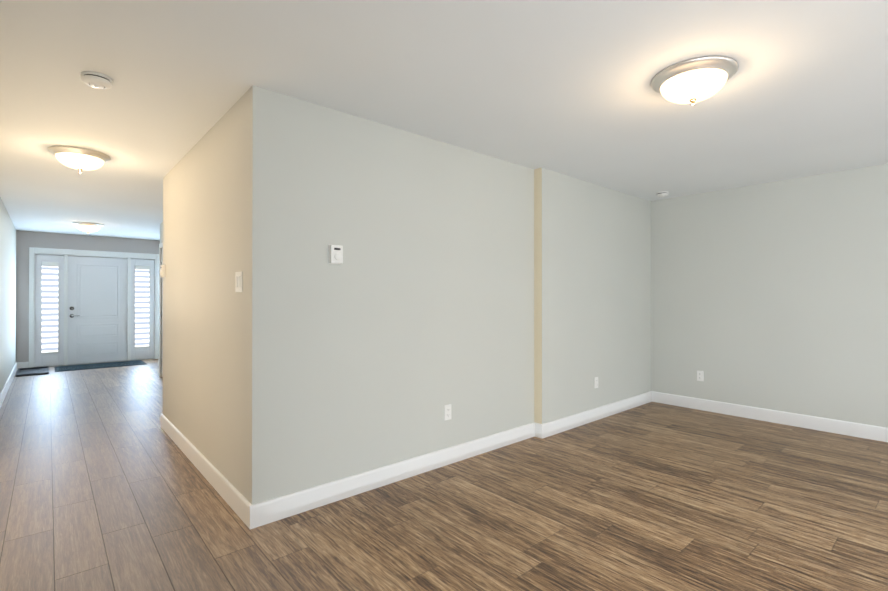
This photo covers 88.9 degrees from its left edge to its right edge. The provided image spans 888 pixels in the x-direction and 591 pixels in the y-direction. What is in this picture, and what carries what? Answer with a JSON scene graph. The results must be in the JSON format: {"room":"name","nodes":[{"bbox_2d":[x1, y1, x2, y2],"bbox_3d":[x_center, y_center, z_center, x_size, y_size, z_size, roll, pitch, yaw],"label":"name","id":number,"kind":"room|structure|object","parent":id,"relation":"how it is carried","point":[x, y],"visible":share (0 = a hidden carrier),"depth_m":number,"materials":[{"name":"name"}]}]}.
{"room":"empty living room","nodes":[
{"label":"empty living room","id":0,"kind":"room"},
{"bbox_2d":[0,197,15,392],"bbox_3d":[-2.835,0.057,2.482,0.150,2.440,14.621,0,0,-41],"label":"wall","id":1,"kind":"structure","parent":0,"point":[7,295],"depth_m":6.23,"materials":[{"name":"grey paint"}]},
{"bbox_2d":[0,362,17,407],"bbox_3d":[-2.773,1.215,2.532,0.016,0.125,14.321,0,0,-41],"label":"baseboard","id":2,"kind":"structure","parent":1,"relation":"attached to","point":[4,391],"depth_m":6.21,"materials":[{"name":"white paint"}]},
{"bbox_2d":[16,230,159,361],"bbox_3d":[-6.651,0.081,8.757,2.371,2.440,0.150,0,0,-41],"label":"wall","id":3,"kind":"structure","parent":0,"point":[25,240],"depth_m":8.10,"materials":[{"name":"paint"}]},
{"bbox_2d":[35,255,63,365],"bbox_3d":[-7.188,0.269,8.250,0.405,2.009,0.075,0,0,-41],"label":"sidelight window","id":4,"kind":"structure","parent":3,"relation":"in","point":[49,302],"depth_m":8.25,"materials":[{"name":"white paint"}]},
{"bbox_2d":[29,247,158,367],"bbox_3d":[-6.665,0.224,8.730,1.982,2.155,0.164,0,0,-41],"label":"door frame","id":5,"kind":"structure","parent":3,"relation":"attached to","point":[34,251],"depth_m":8.48,"materials":[{"name":"white paint"}]},
{"bbox_2d":[67,256,127,363],"bbox_3d":[-6.642,0.270,8.695,0.932,2.009,0.103,0,0,-41],"label":"entry door","id":6,"kind":"structure","parent":3,"relation":"in","point":[97,309],"depth_m":8.68,"materials":[{"name":"white paint"}]},
{"bbox_2d":[131,259,153,358],"bbox_3d":[-6.125,0.272,9.180,0.419,2.009,0.075,0,0,-41],"label":"sidelight window","id":7,"kind":"structure","parent":3,"relation":"in","point":[142,308],"depth_m":9.19,"materials":[{"name":"white paint"}]},
{"bbox_2d":[160,223,162,242],"bbox_3d":[-3.250,0.071,6.216,0.600,2.440,3.312,0,0,-41],"label":"wall","id":8,"kind":"structure","parent":0,"point":[161,232],"depth_m":7.16,"materials":[{"name":"grey paint"}]},
{"bbox_2d":[159,243,162,376],"bbox_3d":[-4.195,0.236,6.898,0.114,2.117,0.954,0,0,-41],"label":"trim","id":9,"kind":"structure","parent":8,"relation":"attached to","point":[160,310],"depth_m":7.17,"materials":[{"name":"white paint"}]},
{"bbox_2d":[161,249,162,376],"bbox_3d":[-4.229,0.271,6.873,0.101,2.022,0.795,0,0,-41],"label":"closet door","id":10,"kind":"structure","parent":8,"relation":"in","point":[162,317],"depth_m":7.15,"materials":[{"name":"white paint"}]},
{"bbox_2d":[163,85,533,504],"bbox_3d":[-0.968,0.064,4.293,2.504,2.440,2.588,0,0,-41],"label":"wall","id":11,"kind":"structure","parent":0,"point":[298,363],"depth_m":3.04,"materials":[{"name":"grey paint"}]},
{"bbox_2d":[160,264,164,277],"bbox_3d":[-2.718,-0.235,4.365,0.037,0.128,0.083,0,0,-41],"label":"thermostat","id":12,"kind":"object","parent":11,"relation":"attached to","point":[162,270],"visible":1,"depth_m":4.34,"materials":[{"name":"white plastic"}]},
{"bbox_2d":[160,413,251,527],"bbox_3d":[-1.921,1.219,3.465,0.016,0.125,2.604,0,0,-41],"label":"baseboard","id":13,"kind":"structure","parent":11,"relation":"attached to","point":[235,499],"depth_m":3.07,"materials":[{"name":"white paint"}]},
{"bbox_2d":[235,271,242,291],"bbox_3d":[-1.211,-0.080,2.661,0.013,0.120,0.118,0,0,-41],"label":"hall light switch","id":14,"kind":"object","parent":11,"relation":"attached to","point":[238,281],"visible":0.98,"depth_m":2.65,"materials":[{"name":"white plastic"}]},
{"bbox_2d":[328,245,342,264],"bbox_3d":[-0.669,-0.255,2.812,0.090,0.120,0.037,0,0,-41],"label":"thermostat","id":15,"kind":"object","parent":11,"relation":"attached to","point":[335,254],"visible":1,"depth_m":2.80,"materials":[{"name":"white plastic"}]},
{"bbox_2d":[444,404,450,420],"bbox_3d":[0.031,0.888,3.438,0.070,0.115,0.010,0,0,-41],"label":"outlet","id":16,"kind":"object","parent":11,"relation":"attached to","point":[447,412],"visible":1,"depth_m":3.43,"materials":[{"name":"white plastic"}]},
{"bbox_2d":[249,391,652,528],"bbox_3d":[0.724,1.221,3.983,4.680,0.125,0.100,0,0,-41],"label":"baseboard","id":17,"kind":"structure","parent":11,"relation":"attached to","point":[277,508],"depth_m":3.21,"materials":[{"name":"white paint"}]},
{"bbox_2d":[0,359,887,590],"bbox_3d":[-0.535,1.315,4.489,6.261,0.060,14.621,0,0,-41],"label":"floor","id":18,"kind":"structure","parent":0,"point":[105,485],"depth_m":2.65,"materials":[{"name":"brown wood"}]},
{"bbox_2d":[16,366,48,376],"bbox_3d":[-6.947,1.281,7.649,0.400,0.032,0.880,0,0,-41],"label":"tray","id":19,"kind":"object","parent":18,"relation":"on","point":[32,371],"visible":1,"depth_m":7.68,"materials":[{"name":"black plastic"}]},
{"bbox_2d":[54,360,146,371],"bbox_3d":[-6.333,1.293,8.367,1.320,0.014,0.750,0,0,-41],"label":"doormat","id":20,"kind":"object","parent":18,"relation":"on","point":[96,366],"visible":1,"depth_m":8.31,"materials":[{"name":"fabric"}]},
{"bbox_2d":[0,0,887,239],"bbox_3d":[-0.535,-1.205,4.499,6.261,0.100,14.621,0,0,-41],"label":"ceiling","id":21,"kind":"structure","parent":0,"point":[562,87],"depth_m":2.49,"materials":[{"name":"white paint"}]},
{"bbox_2d":[48,146,110,172],"bbox_3d":[-2.973,-1.081,3.697,0.404,0.155,0.404,0,0,-41],"label":"light","id":22,"kind":"object","parent":21,"relation":"attached to","point":[79,159],"visible":1,"depth_m":3.60,"materials":[{"name":"white glass"}]},
{"bbox_2d":[72,222,103,233],"bbox_3d":[-5.690,-1.067,7.231,0.404,0.155,0.404,0,0,-41],"label":"light","id":23,"kind":"object","parent":21,"relation":"attached to","point":[88,227],"visible":1,"depth_m":7.13,"materials":[{"name":"white glass"}]},
{"bbox_2d":[80,71,112,88],"bbox_3d":[-1.852,-1.138,2.414,0.140,0.050,0.140,0,0,-41],"label":"smoke detector","id":24,"kind":"object","parent":21,"relation":"attached to","point":[96,80],"visible":1,"depth_m":2.38,"materials":[{"name":"white plastic"}]},
{"bbox_2d":[656,191,668,196],"bbox_3d":[2.448,-1.128,5.069,0.130,0.050,0.130,0,0,-41],"label":"smoke detector","id":25,"kind":"object","parent":21,"relation":"attached to","point":[662,194],"visible":1,"depth_m":5.03,"materials":[{"name":"white plastic"}]},
{"bbox_2d":[651,56,737,104],"bbox_3d":[1.318,-1.085,2.395,0.404,0.155,0.404,0,0,-41],"label":"light","id":26,"kind":"object","parent":21,"relation":"attached to","point":[693,81],"visible":1,"depth_m":2.29,"materials":[{"name":"white glass"}]},
{"bbox_2d":[534,168,650,423],"bbox_3d":[0.882,0.070,5.855,2.336,2.440,2.673,0,0,-41],"label":"wall","id":27,"kind":"structure","parent":0,"point":[592,280],"depth_m":4.58,"materials":[{"name":"grey paint"}]},
{"bbox_2d":[594,377,597,387],"bbox_3d":[1.579,0.901,4.680,0.070,0.115,0.010,0,0,-41],"label":"outlet","id":28,"kind":"object","parent":27,"relation":"attached to","point":[595,382],"visible":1,"depth_m":4.67,"materials":[{"name":"white plastic"}]},
{"bbox_2d":[651,164,887,427],"bbox_3d":[4.581,0.060,3.287,0.150,2.440,6.065,0,0,-41],"label":"wall","id":29,"kind":"structure","parent":0,"point":[772,295],"depth_m":4.55,"materials":[{"name":"grey paint"}]},
{"bbox_2d":[697,371,703,380],"bbox_3d":[2.888,0.907,5.097,0.010,0.115,0.070,0,0,-41],"label":"outlet","id":30,"kind":"object","parent":29,"relation":"attached to","point":[700,375],"visible":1,"depth_m":5.09,"materials":[{"name":"white plastic"}]},
{"bbox_2d":[653,391,887,441],"bbox_3d":[4.469,1.218,3.285,0.016,0.125,5.915,0,0,-41],"label":"baseboard","id":31,"kind":"structure","parent":29,"relation":"attached to","point":[872,432],"depth_m":4.53,"materials":[{"name":"white paint"}]}
]}

